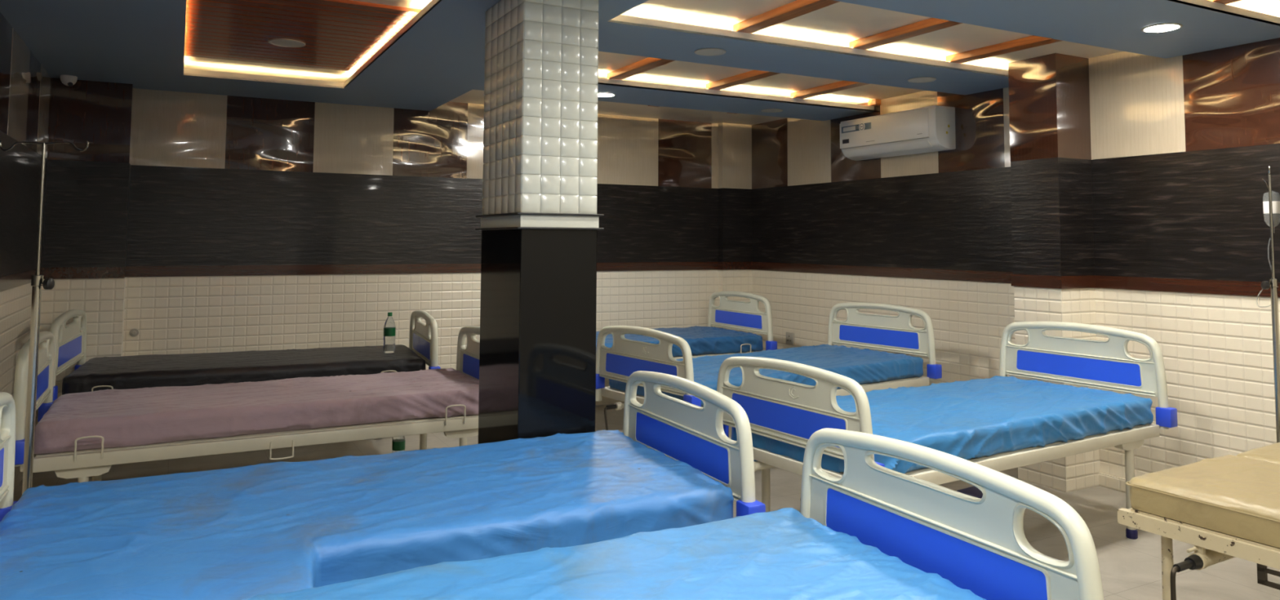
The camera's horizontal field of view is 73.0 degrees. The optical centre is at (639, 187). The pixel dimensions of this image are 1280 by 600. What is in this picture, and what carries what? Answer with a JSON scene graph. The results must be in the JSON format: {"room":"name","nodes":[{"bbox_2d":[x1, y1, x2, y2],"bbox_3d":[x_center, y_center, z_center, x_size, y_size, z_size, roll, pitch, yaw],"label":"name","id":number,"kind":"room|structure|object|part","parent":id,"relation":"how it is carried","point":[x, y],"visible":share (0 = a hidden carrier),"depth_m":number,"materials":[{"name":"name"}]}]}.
{"room":"hospital room","nodes":[
{"label":"hospital room","id":0,"kind":"room"},
{"bbox_2d":[0,12,51,491],"bbox_3d":[-1.887,0.249,1.620,0.212,2.686,9.858,2,-4,-28],"label":"wall","id":1,"kind":"structure","parent":0,"point":[25,85],"depth_m":4.87,"materials":[{"name":"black tile"}]},
{"bbox_3d":[-3.139,-0.626,4.025,0.205,0.652,0.980,2,-4,-28],"label":"brown cladding panel","id":2,"kind":"part","parent":1,"relation":"part of","materials":[{"name":"plastic"}]},
{"bbox_3d":[-3.511,-0.584,4.721,0.206,0.652,0.600,2,-4,-28],"label":"cream cladding panel","id":3,"kind":"part","parent":1,"relation":"part of","materials":[{"name":"plastic"}]},
{"bbox_3d":[-1.888,0.328,1.615,0.212,0.077,9.858,2,-4,-28],"label":"wood rail","id":4,"kind":"part","parent":1,"relation":"part of","materials":[{"name":"brown wood"}]},
{"bbox_3d":[-3.764,-0.556,5.191,0.205,0.652,0.470,2,-4,-28],"label":"brown cladding panel","id":5,"kind":"part","parent":1,"relation":"part of","materials":[{"name":"plastic"}]},
{"bbox_3d":[-3.980,-0.532,5.596,0.206,0.652,0.450,2,-4,-28],"label":"cream cladding panel","id":6,"kind":"part","parent":1,"relation":"part of","materials":[{"name":"plastic"}]},
{"bbox_3d":[-4.147,-0.513,5.908,0.205,0.652,0.258,2,-4,-28],"label":"brown cladding panel","id":7,"kind":"part","parent":1,"relation":"part of","materials":[{"name":"plastic"}]},
{"bbox_2d":[35,77,133,426],"bbox_3d":[-3.873,0.560,6.024,0.496,2.595,0.222,2,-4,-28],"label":"wall","id":8,"kind":"structure","parent":0,"point":[86,205],"depth_m":5.97,"materials":[{"name":"white tile"}]},
{"bbox_3d":[-3.873,0.594,6.022,0.496,0.077,0.222,2,-4,-28],"label":"wood rail","id":9,"kind":"part","parent":8,"relation":"part of","materials":[{"name":"brown wood"}]},
{"bbox_2d":[122,88,718,405],"bbox_3d":[-1.564,0.619,7.477,5.915,2.686,0.212,2,-4,-28],"label":"wall","id":10,"kind":"structure","parent":0,"point":[255,224],"depth_m":6.97,"materials":[{"name":"white tile"}]},
{"bbox_2d":[129,328,138,336],"bbox_3d":[-3.638,1.047,6.216,0.060,0.060,0.030,2,-4,-28],"label":"wall hook","id":11,"kind":"object","parent":10,"relation":"attached to","point":[133,332],"visible":1,"depth_m":6.21,"materials":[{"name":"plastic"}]},
{"bbox_3d":[-3.470,-0.470,6.525,0.616,0.652,0.206,2,-4,-28],"label":"cream cladding panel","id":12,"kind":"part","parent":10,"relation":"part of","materials":[{"name":"plastic"}]},
{"bbox_3d":[-2.920,-0.449,6.819,0.632,0.652,0.205,2,-4,-28],"label":"brown cladding panel","id":13,"kind":"part","parent":10,"relation":"part of","materials":[{"name":"plastic"}]},
{"bbox_3d":[-2.367,-0.428,7.113,0.620,0.652,0.206,2,-4,-28],"label":"cream cladding panel","id":14,"kind":"part","parent":10,"relation":"part of","materials":[{"name":"plastic"}]},
{"bbox_3d":[-1.564,0.698,7.472,5.915,0.077,0.212,2,-4,-28],"label":"wood rail","id":15,"kind":"part","parent":10,"relation":"part of","materials":[{"name":"brown wood"}]},
{"bbox_3d":[-1.817,-0.406,7.407,0.629,0.652,0.205,2,-4,-28],"label":"brown cladding panel","id":16,"kind":"part","parent":10,"relation":"part of","materials":[{"name":"plastic"}]},
{"bbox_3d":[-1.262,-0.385,7.702,0.629,0.652,0.206,2,-4,-28],"label":"cream cladding panel","id":17,"kind":"part","parent":10,"relation":"part of","materials":[{"name":"plastic"}]},
{"bbox_3d":[-0.292,-0.347,8.219,0.951,0.652,0.206,2,-4,-28],"label":"cream cladding panel","id":18,"kind":"part","parent":10,"relation":"part of","materials":[{"name":"laminate"}]},
{"bbox_3d":[0.397,-0.320,8.587,0.612,0.652,0.205,2,-4,-28],"label":"brown cladding panel","id":19,"kind":"part","parent":10,"relation":"part of","materials":[{"name":"laminate"}]},
{"bbox_3d":[0.858,-0.302,8.832,0.432,0.652,0.206,2,-4,-28],"label":"cream cladding panel","id":20,"kind":"part","parent":10,"relation":"part of","materials":[{"name":"plastic"}]},
{"bbox_2d":[475,0,604,444],"bbox_3d":[-0.467,0.445,3.898,0.396,2.595,0.574,2,-4,-28],"label":"column","id":21,"kind":"structure","parent":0,"point":[540,219],"depth_m":3.70,"materials":[{"name":"white tile"}]},
{"bbox_2d":[0,0,1279,124],"bbox_3d":[0.811,-0.991,3.139,6.315,0.191,10.258,2,-4,-28],"label":"ceiling","id":22,"kind":"structure","parent":0,"point":[809,60],"depth_m":4.94,"materials":[{"name":"blue paint"}]},
{"bbox_2d":[60,75,77,86],"bbox_3d":[-3.864,-0.714,5.846,0.100,0.073,0.100,2,-4,-28],"label":"dome camera","id":23,"kind":"object","parent":22,"relation":"attached to","point":[68,80],"visible":1,"depth_m":5.81,"materials":[{"name":"white plastic"}]},
{"bbox_2d":[267,38,305,47],"bbox_3d":[-2.096,-0.855,5.131,0.208,0.007,0.208,2,-4,-28],"label":"recessed light","id":24,"kind":"object","parent":22,"relation":"in","point":[277,42],"visible":1,"depth_m":5.11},
{"bbox_2d":[271,40,302,46],"bbox_3d":[-2.096,-0.855,5.131,0.174,0.007,0.174,2,-4,-28],"label":"diffuser","id":25,"kind":"object","parent":24,"relation":"attached to","point":[277,42],"depth_m":5.12,"materials":[{"name":"white plastic"}]},
{"bbox_3d":[-2.038,-0.878,4.982,1.230,0.019,1.800,2,-4,-28],"label":"plank panel","id":26,"kind":"part","parent":22,"relation":"part of","materials":[{"name":"brown wood"}]},
{"bbox_2d":[597,92,615,97],"bbox_3d":[-0.271,-0.689,6.450,0.184,0.007,0.184,2,-4,-28],"label":"recessed light","id":27,"kind":"object","parent":22,"relation":"in","point":[599,94],"visible":0.76,"depth_m":6.44,"materials":[{"name":"white plastic"}]},
{"bbox_2d":[597,93,613,97],"bbox_3d":[-0.271,-0.689,6.450,0.153,0.007,0.153,2,-4,-28],"label":"diffuser","id":28,"kind":"object","parent":27,"relation":"attached to","point":[598,95],"depth_m":6.45,"materials":[{"name":"white plastic"}]},
{"bbox_2d":[694,48,726,56],"bbox_3d":[0.404,-0.778,4.977,0.184,0.007,0.184,2,-4,-28],"label":"recessed light","id":29,"kind":"object","parent":22,"relation":"in","point":[704,51],"visible":1,"depth_m":4.96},
{"bbox_2d":[697,49,723,55],"bbox_3d":[0.404,-0.778,4.977,0.153,0.007,0.153,2,-4,-28],"label":"diffuser","id":30,"kind":"object","parent":29,"relation":"attached to","point":[701,52],"depth_m":4.98,"materials":[{"name":"white plastic"}]},
{"bbox_2d":[760,108,782,112],"bbox_3d":[1.096,-0.636,7.179,0.184,0.007,0.184,2,-4,-28],"label":"recessed light","id":31,"kind":"object","parent":22,"relation":"in","point":[766,110],"visible":1,"depth_m":7.16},
{"bbox_2d":[763,109,781,111],"bbox_3d":[1.096,-0.636,7.179,0.153,0.007,0.153,2,-4,-28],"label":"diffuser","id":32,"kind":"object","parent":31,"relation":"attached to","point":[764,110],"depth_m":7.16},
{"bbox_2d":[907,76,936,82],"bbox_3d":[1.890,-0.719,5.792,0.184,0.007,0.184,2,-4,-28],"label":"recessed light","id":33,"kind":"object","parent":22,"relation":"in","point":[922,79],"visible":1,"depth_m":5.77,"materials":[{"name":"white plastic"}]},
{"bbox_2d":[910,78,933,82],"bbox_3d":[1.890,-0.719,5.792,0.153,0.007,0.153,2,-4,-28],"label":"diffuser","id":34,"kind":"object","parent":33,"relation":"attached to","point":[912,80],"depth_m":5.79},
{"bbox_2d":[1140,22,1182,32],"bbox_3d":[2.635,-0.804,4.367,0.184,0.007,0.184,2,-4,-28],"label":"recessed light","id":35,"kind":"object","parent":22,"relation":"in","point":[1159,28],"visible":1,"depth_m":4.36,"materials":[{"name":"white plastic"}]},
{"bbox_2d":[1144,24,1179,31],"bbox_3d":[2.635,-0.804,4.367,0.153,0.007,0.153,2,-4,-28],"label":"diffuser","id":36,"kind":"object","parent":35,"relation":"attached to","point":[1154,28],"depth_m":4.36,"materials":[{"name":"white plastic"}]},
{"bbox_2d":[13,404,1279,599],"bbox_3d":[0.796,1.744,2.968,6.315,0.100,10.258,2,-4,-28],"label":"floor","id":37,"kind":"structure","parent":0,"point":[1131,569],"depth_m":4.79,"materials":[{"name":"beige tile"}]},
{"bbox_2d":[0,140,88,493],"bbox_3d":[-2.211,0.758,3.163,0.474,1.860,0.453,0,-4,0],"label":"stand","id":38,"kind":"object","parent":37,"relation":"on","point":[37,280],"visible":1,"depth_m":3.15,"materials":[{"name":"silver metal"}]},
{"bbox_3d":[-2.209,0.096,3.185,0.013,0.515,0.013,0,-4,0],"label":"rod","id":39,"kind":"part","parent":38,"relation":"part of","materials":[{"name":"silver metal"}]},
{"bbox_3d":[-2.168,0.355,3.169,0.024,0.041,0.042,0,-4,0],"label":"knob","id":40,"kind":"part","parent":38,"relation":"part of","materials":[{"name":"black plastic"}]},
{"bbox_2d":[49,309,440,480],"bbox_3d":[-2.559,1.335,5.889,2.358,1.046,1.056,2,-4,-24],"label":"hospital bed","id":41,"kind":"object","parent":37,"relation":"on","point":[136,371],"visible":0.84,"depth_m":5.61,"materials":[{"name":"beige paint"}]},
{"bbox_3d":[-3.605,1.034,5.449,0.047,0.511,0.993,2,-4,-24],"label":"headboard","id":42,"kind":"part","parent":41,"relation":"part of","materials":[{"name":"white plastic"}]},
{"bbox_3d":[-3.605,1.029,5.449,0.025,0.117,0.742,2,-4,-24],"label":"blue panel","id":43,"kind":"part","parent":41,"relation":"part of","materials":[{"name":"blue plastic"}]},
{"bbox_3d":[-2.598,1.227,5.880,2.100,0.146,0.930,2,-4,-24],"label":"mattress","id":44,"kind":"part","parent":41,"relation":"part of","materials":[{"name":"black leather"}]},
{"bbox_2d":[383,311,395,353],"bbox_3d":[-1.788,1.037,6.171,0.083,0.285,0.083,2,-4,-28],"label":"water bottle","id":45,"kind":"object","parent":41,"relation":"on","point":[389,328],"visible":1,"depth_m":6.14,"materials":[{"name":"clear plastic"}]},
{"bbox_3d":[-1.590,1.160,6.325,0.025,0.117,0.742,2,-4,-24],"label":"blue panel","id":46,"kind":"part","parent":41,"relation":"part of","materials":[{"name":"blue plastic"}]},
{"bbox_3d":[-1.590,1.165,6.325,0.047,0.511,0.993,2,-4,-24],"label":"footboard","id":47,"kind":"part","parent":41,"relation":"part of","materials":[{"name":"white plastic"}]},
{"bbox_2d":[13,325,479,482],"bbox_3d":[-1.866,1.260,4.628,2.358,1.046,1.056,2,-4,-28],"label":"hospital bed","id":48,"kind":"object","parent":37,"relation":"on","point":[81,436],"visible":0.87,"depth_m":4.26,"materials":[{"name":"beige paint"}]},
{"bbox_3d":[-2.873,0.953,4.107,0.047,0.511,0.993,2,-4,-28],"label":"headboard","id":49,"kind":"part","parent":48,"relation":"part of","materials":[{"name":"white plastic"}]},
{"bbox_3d":[-2.873,0.949,4.107,0.025,0.117,0.742,2,-4,-28],"label":"blue panel","id":50,"kind":"part","parent":48,"relation":"part of","materials":[{"name":"blue plastic"}]},
{"bbox_3d":[-2.466,1.465,3.817,0.220,0.467,0.044,2,-4,-28],"label":"leg","id":51,"kind":"part","parent":48,"relation":"part of","materials":[{"name":"beige paint"}]},
{"bbox_3d":[-2.862,1.510,4.556,0.220,0.467,0.044,2,-4,-28],"label":"leg","id":52,"kind":"part","parent":48,"relation":"part of","materials":[{"name":"beige paint"}]},
{"bbox_3d":[-1.904,1.256,4.607,2.180,0.060,0.938,2,-4,-28],"label":"bed frame","id":53,"kind":"part","parent":48,"relation":"part of","materials":[{"name":"beige paint"}]},
{"bbox_3d":[-1.903,1.149,4.613,2.100,0.151,0.895,2,-4,-28],"label":"mattress","id":54,"kind":"part","parent":48,"relation":"part of","materials":[{"name":"purple fabric"}]},
{"bbox_3d":[-1.345,1.569,5.365,0.220,0.467,0.044,2,-4,-28],"label":"leg","id":55,"kind":"part","parent":48,"relation":"part of","materials":[{"name":"beige paint"}]},
{"bbox_3d":[-0.949,1.524,4.626,0.220,0.467,0.044,2,-4,-28],"label":"leg","id":56,"kind":"part","parent":48,"relation":"part of","materials":[{"name":"beige paint"}]},
{"bbox_3d":[-0.933,1.094,5.137,0.047,0.511,0.993,2,-4,-28],"label":"footboard","id":57,"kind":"part","parent":48,"relation":"part of","materials":[{"name":"white plastic"}]},
{"bbox_3d":[-0.933,1.089,5.137,0.025,0.117,0.742,2,-4,-28],"label":"blue panel","id":58,"kind":"part","parent":48,"relation":"part of","materials":[{"name":"blue plastic"}]},
{"bbox_2d":[0,370,765,599],"bbox_3d":[-0.752,1.146,2.728,2.358,1.046,1.268,2,-4,-26],"label":"hospital bed","id":59,"kind":"object","parent":37,"relation":"on","point":[245,532],"visible":0.91,"depth_m":2.63,"materials":[{"name":"blue fabric"}]},
{"bbox_3d":[-1.827,0.844,2.346,0.025,0.117,0.742,2,-4,-26],"label":"blue panel","id":60,"kind":"part","parent":59,"relation":"part of","materials":[{"name":"blue plastic"}]},
{"bbox_3d":[-1.827,0.848,2.346,0.047,0.511,0.993,2,-4,-26],"label":"headboard","id":61,"kind":"part","parent":59,"relation":"part of","materials":[{"name":"white plastic"}]},
{"bbox_3d":[0.155,0.979,3.295,0.025,0.117,0.742,2,-4,-26],"label":"blue panel","id":62,"kind":"part","parent":59,"relation":"part of","materials":[{"name":"blue plastic"}]},
{"bbox_3d":[0.155,0.984,3.294,0.047,0.511,0.993,2,-4,-26],"label":"footboard","id":63,"kind":"part","parent":59,"relation":"part of","materials":[{"name":"white plastic"}]},
{"bbox_2d":[391,435,404,453],"bbox_3d":[-1.597,1.711,5.721,0.083,0.285,0.083,2,-4,-28],"label":"water bottle","id":64,"kind":"object","parent":37,"relation":"on","point":[398,442],"visible":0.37,"depth_m":5.69,"materials":[{"name":"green plastic"}]},
{"bbox_2d":[242,427,1103,599],"bbox_3d":[-0.220,1.085,1.702,2.358,1.046,1.056,2,-4,-27],"label":"hospital bed","id":65,"kind":"object","parent":37,"relation":"on","point":[873,531],"visible":1,"depth_m":2.07,"materials":[{"name":"beige paint"}]},
{"bbox_3d":[-0.259,0.989,1.689,2.100,0.211,1.003,2,-4,-27],"label":"mattress","id":66,"kind":"part","parent":65,"relation":"part of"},
{"bbox_3d":[0.722,0.913,2.195,0.025,0.117,0.742,2,-4,-27],"label":"blue panel","id":67,"kind":"part","parent":65,"relation":"part of","materials":[{"name":"blue plastic"}]},
{"bbox_3d":[0.722,0.918,2.194,0.047,0.511,0.993,2,-4,-27],"label":"footboard","id":68,"kind":"part","parent":65,"relation":"part of","materials":[{"name":"white plastic"}]},
{"bbox_2d":[595,291,777,359],"bbox_3d":[-0.099,1.441,7.369,2.358,1.046,1.056,2,-4,-29],"label":"hospital bed","id":69,"kind":"object","parent":37,"relation":"on","point":[709,340],"visible":0.33,"depth_m":7.56,"materials":[{"name":"blue fabric"}]},
{"bbox_3d":[-0.059,1.333,7.394,2.100,0.152,0.949,2,-4,-29],"label":"mattress","id":70,"kind":"part","parent":69,"relation":"part of","materials":[{"name":"blue leather"}]},
{"bbox_3d":[-0.061,1.441,7.389,2.180,0.060,0.938,2,-4,-29],"label":"bed frame","id":71,"kind":"part","parent":69,"relation":"part of","materials":[{"name":"beige paint"}]},
{"bbox_3d":[0.906,1.210,7.932,0.025,0.117,0.742,2,-4,-29],"label":"blue panel","id":72,"kind":"part","parent":69,"relation":"part of","materials":[{"name":"blue plastic"}]},
{"bbox_3d":[0.906,1.214,7.932,0.047,0.511,0.993,2,-4,-29],"label":"headboard","id":73,"kind":"part","parent":69,"relation":"part of","materials":[{"name":"white plastic"}]},
{"bbox_2d":[595,302,942,430],"bbox_3d":[0.865,1.350,5.834,2.358,1.046,1.056,3,-4,-36],"label":"hospital bed","id":74,"kind":"object","parent":37,"relation":"on","point":[873,370],"visible":0.67,"depth_m":5.86,"materials":[{"name":"beige paint"}]},
{"bbox_3d":[-0.203,1.430,5.316,0.025,0.153,0.044,3,-4,-35],"label":"crank arm","id":75,"kind":"part","parent":74,"relation":"part of","materials":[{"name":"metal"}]},
{"bbox_3d":[0.007,1.100,5.233,0.025,0.117,0.742,3,-4,-35],"label":"blue panel","id":76,"kind":"part","parent":74,"relation":"part of","materials":[{"name":"blue plastic"}]},
{"bbox_3d":[0.007,1.105,5.233,0.047,0.511,0.993,3,-4,-35],"label":"footboard","id":77,"kind":"part","parent":74,"relation":"part of","materials":[{"name":"white plastic"}]},
{"bbox_3d":[0.900,1.350,5.859,2.180,0.060,0.938,3,-4,-35],"label":"bed frame","id":78,"kind":"part","parent":74,"relation":"part of","materials":[{"name":"beige paint"}]},
{"bbox_3d":[0.900,1.242,5.867,2.100,0.153,0.938,3,-4,-35],"label":"mattress","id":79,"kind":"part","parent":74,"relation":"part of","materials":[{"name":"blue fabric"}]},
{"bbox_3d":[1.796,1.125,6.515,0.025,0.117,0.742,3,-4,-36],"label":"blue panel","id":80,"kind":"part","parent":74,"relation":"part of","materials":[{"name":"blue plastic"}]},
{"bbox_3d":[1.796,1.130,6.515,0.047,0.511,0.993,3,-4,-35],"label":"headboard","id":81,"kind":"part","parent":74,"relation":"part of","materials":[{"name":"white plastic"}]},
{"bbox_2d":[716,321,1177,539],"bbox_3d":[1.533,1.259,4.332,2.358,1.046,1.056,3,-4,-32],"label":"hospital bed","id":82,"kind":"object","parent":37,"relation":"on","point":[1002,422],"visible":0.84,"depth_m":4.15,"materials":[{"name":"beige paint"}]},
{"bbox_3d":[0.617,1.508,4.235,0.220,0.467,0.044,3,-4,-32],"label":"leg","id":83,"kind":"part","parent":82,"relation":"part of","materials":[{"name":"beige paint"}]},
{"bbox_3d":[0.641,1.012,3.782,0.025,0.117,0.742,3,-4,-32],"label":"blue panel","id":84,"kind":"part","parent":82,"relation":"part of","materials":[{"name":"blue plastic"}]},
{"bbox_3d":[0.641,1.017,3.781,0.047,0.511,0.993,3,-4,-32],"label":"footboard","id":85,"kind":"part","parent":82,"relation":"part of","materials":[{"name":"white plastic"}]},
{"bbox_3d":[1.570,1.259,4.355,2.180,0.060,0.938,3,-4,-32],"label":"bed frame","id":86,"kind":"part","parent":82,"relation":"part of","materials":[{"name":"beige paint"}]},
{"bbox_3d":[1.570,1.151,4.362,2.100,0.154,0.948,3,-4,-32],"label":"mattress","id":87,"kind":"part","parent":82,"relation":"part of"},
{"bbox_3d":[2.501,1.031,4.957,0.025,0.117,0.742,3,-4,-32],"label":"blue panel","id":88,"kind":"part","parent":82,"relation":"part of","materials":[{"name":"blue plastic"}]},
{"bbox_3d":[2.501,1.036,4.957,0.047,0.511,0.993,3,-4,-32],"label":"headboard","id":89,"kind":"part","parent":82,"relation":"part of","materials":[{"name":"white plastic"}]},
{"bbox_3d":[2.520,1.532,4.442,0.220,0.467,0.044,3,-4,-32],"label":"leg","id":90,"kind":"part","parent":82,"relation":"part of","materials":[{"name":"beige paint"}]},
{"bbox_2d":[956,485,982,498],"bbox_3d":[1.949,1.777,4.935,0.260,0.092,0.180,3,-4,-34],"label":"pad","id":91,"kind":"object","parent":37,"relation":"on","point":[974,491],"visible":0.18,"depth_m":4.91,"materials":[{"name":"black rubber"}]},
{"bbox_2d":[1117,442,1279,599],"bbox_3d":[2.762,1.409,3.300,2.024,0.632,0.900,2,-4,-31],"label":"hospital bed","id":92,"kind":"object","parent":37,"relation":"on","point":[1228,506],"visible":1,"depth_m":3.08,"materials":[{"name":"beige leather"}]},
{"bbox_3d":[1.953,1.475,3.194,0.044,0.417,0.044,2,-4,-31],"label":"leg","id":93,"kind":"part","parent":92,"relation":"part of","materials":[{"name":"beige paint"}]},
{"bbox_3d":[1.822,1.391,2.941,0.039,0.193,0.016,2,-4,-31],"label":"crank arm","id":94,"kind":"part","parent":92,"relation":"part of","materials":[{"name":"metal"}]},
{"bbox_3d":[2.834,1.254,3.352,1.860,0.052,0.900,2,-4,-31],"label":"bed frame","id":95,"kind":"part","parent":92,"relation":"part of","materials":[{"name":"beige paint"}]},
{"bbox_3d":[2.375,1.138,3.109,0.785,0.120,0.829,2,-4,-31],"label":"mattress","id":96,"kind":"part","parent":92,"relation":"part of","materials":[{"name":"beige leather"}]},
{"bbox_3d":[3.165,1.172,3.577,1.047,0.119,0.831,2,-4,-31],"label":"mattress","id":97,"kind":"part","parent":92,"relation":"part of","materials":[{"name":"beige leather"}]},
{"bbox_2d":[1260,166,1279,443],"bbox_3d":[3.123,0.846,4.272,0.453,1.880,0.474,-2,-4,36],"label":"stand","id":98,"kind":"object","parent":37,"relation":"on","point":[1273,284],"visible":0.75,"depth_m":4.26,"materials":[{"name":"silver metal"}]},
{"bbox_3d":[3.099,0.486,4.282,0.024,0.041,0.042,0,-4,0],"label":"knob","id":99,"kind":"part","parent":98,"relation":"part of","materials":[{"name":"black plastic"}]},
{"bbox_2d":[1256,178,1279,307],"bbox_3d":[3.202,0.281,4.398,0.151,0.658,0.073,2,-4,-28],"label":"bottle","id":100,"kind":"object","parent":98,"relation":"hanging from","point":[1275,196],"visible":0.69,"depth_m":4.40,"materials":[{"name":"white plastic"}]},
{"bbox_3d":[3.142,0.201,4.300,0.013,0.568,0.013,-2,-4,36],"label":"rod","id":101,"kind":"part","parent":98,"relation":"part of","materials":[{"name":"silver metal"}]},
{"bbox_2d":[717,122,752,333],"bbox_3d":[0.950,0.707,8.661,0.362,2.686,0.112,2,-4,-28],"label":"wall","id":102,"kind":"structure","parent":0,"point":[735,140],"depth_m":8.64,"materials":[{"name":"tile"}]},
{"bbox_3d":[0.949,0.786,8.656,0.362,0.077,0.112,2,-4,-28],"label":"wood rail","id":103,"kind":"part","parent":102,"relation":"part of","materials":[{"name":"brown wood"}]},
{"bbox_2d":[751,37,1279,479],"bbox_3d":[3.495,0.458,4.490,0.212,2.686,9.858,2,-4,-28],"label":"wall","id":104,"kind":"structure","parent":0,"point":[1183,148],"depth_m":5.36,"materials":[{"name":"white tile"}]},
{"bbox_3d":[1.340,-0.315,8.596,0.205,0.652,0.677,2,-4,-28],"label":"brown cladding panel","id":105,"kind":"part","parent":104,"relation":"part of","materials":[{"name":"laminate"}]},
{"bbox_2d":[786,332,794,344],"bbox_3d":[1.408,1.419,8.109,0.024,0.110,0.110,2,-4,-28],"label":"wall socket","id":106,"kind":"object","parent":104,"relation":"attached to","point":[789,335],"visible":1,"depth_m":8.10,"materials":[{"name":"grey plastic"}]},
{"bbox_3d":[1.645,-0.349,8.025,0.206,0.652,0.620,2,-4,-28],"label":"cream cladding panel","id":107,"kind":"part","parent":104,"relation":"part of","materials":[{"name":"plastic"}]},
{"bbox_3d":[1.938,-0.381,7.479,0.205,0.652,0.620,2,-4,-28],"label":"brown cladding panel","id":108,"kind":"part","parent":104,"relation":"part of","materials":[{"name":"plastic"}]},
{"bbox_2d":[840,105,955,160],"bbox_3d":[2.017,-0.417,6.875,0.223,0.324,1.041,2,-4,-28],"label":"air conditioner","id":109,"kind":"object","parent":104,"relation":"attached to","point":[928,129],"visible":1,"depth_m":6.70,"materials":[{"name":"white plastic"}]},
{"bbox_3d":[1.915,-0.455,6.854,0.008,0.212,0.975,2,-4,-28],"label":"panel","id":110,"kind":"part","parent":109,"relation":"part of","materials":[{"name":"white plastic"}]},
{"bbox_3d":[2.227,-0.414,6.938,0.206,0.652,0.611,2,-4,-28],"label":"cream cladding panel","id":111,"kind":"part","parent":104,"relation":"part of","materials":[{"name":"plastic"}]},
{"bbox_3d":[2.514,-0.446,6.404,0.205,0.652,0.601,2,-4,-28],"label":"brown cladding panel","id":112,"kind":"part","parent":104,"relation":"part of","materials":[{"name":"plastic"}]},
{"bbox_3d":[2.742,-0.471,5.977,0.206,0.652,0.369,2,-4,-28],"label":"cream cladding panel","id":113,"kind":"part","parent":104,"relation":"part of","materials":[{"name":"plastic"}]},
{"bbox_3d":[3.495,0.537,4.485,0.212,0.077,9.858,2,-4,-28],"label":"wood rail","id":114,"kind":"part","parent":104,"relation":"part of","materials":[{"name":"brown wood"}]},
{"bbox_2d":[1098,472,1125,493],"bbox_3d":[4.290,1.655,2.698,0.012,0.080,6.080,2,-4,-28],"label":"baseboard","id":115,"kind":"structure","parent":104,"relation":"attached to","point":[1107,481],"depth_m":5.29,"materials":[{"name":"white tile"}]},
{"bbox_3d":[3.096,-0.511,5.315,0.206,0.652,0.601,2,-4,-28],"label":"cream cladding panel","id":116,"kind":"part","parent":104,"relation":"part of","materials":[{"name":"plastic"}]},
{"bbox_3d":[3.661,-0.574,4.262,0.205,0.652,1.792,2,-4,-28],"label":"brown cladding panel","id":117,"kind":"part","parent":104,"relation":"part of","materials":[{"name":"plastic"}]},
{"bbox_2d":[1008,53,1099,492],"bbox_3d":[2.641,0.519,5.529,0.337,2.686,0.364,2,-4,-28],"label":"column","id":118,"kind":"structure","parent":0,"point":[1053,277],"depth_m":5.43,"materials":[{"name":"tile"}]},
{"bbox_3d":[2.640,0.598,5.524,0.337,0.077,0.364,2,-4,-28],"label":"wood rail","id":119,"kind":"part","parent":118,"relation":"part of","materials":[{"name":"brown wood"}]}
]}

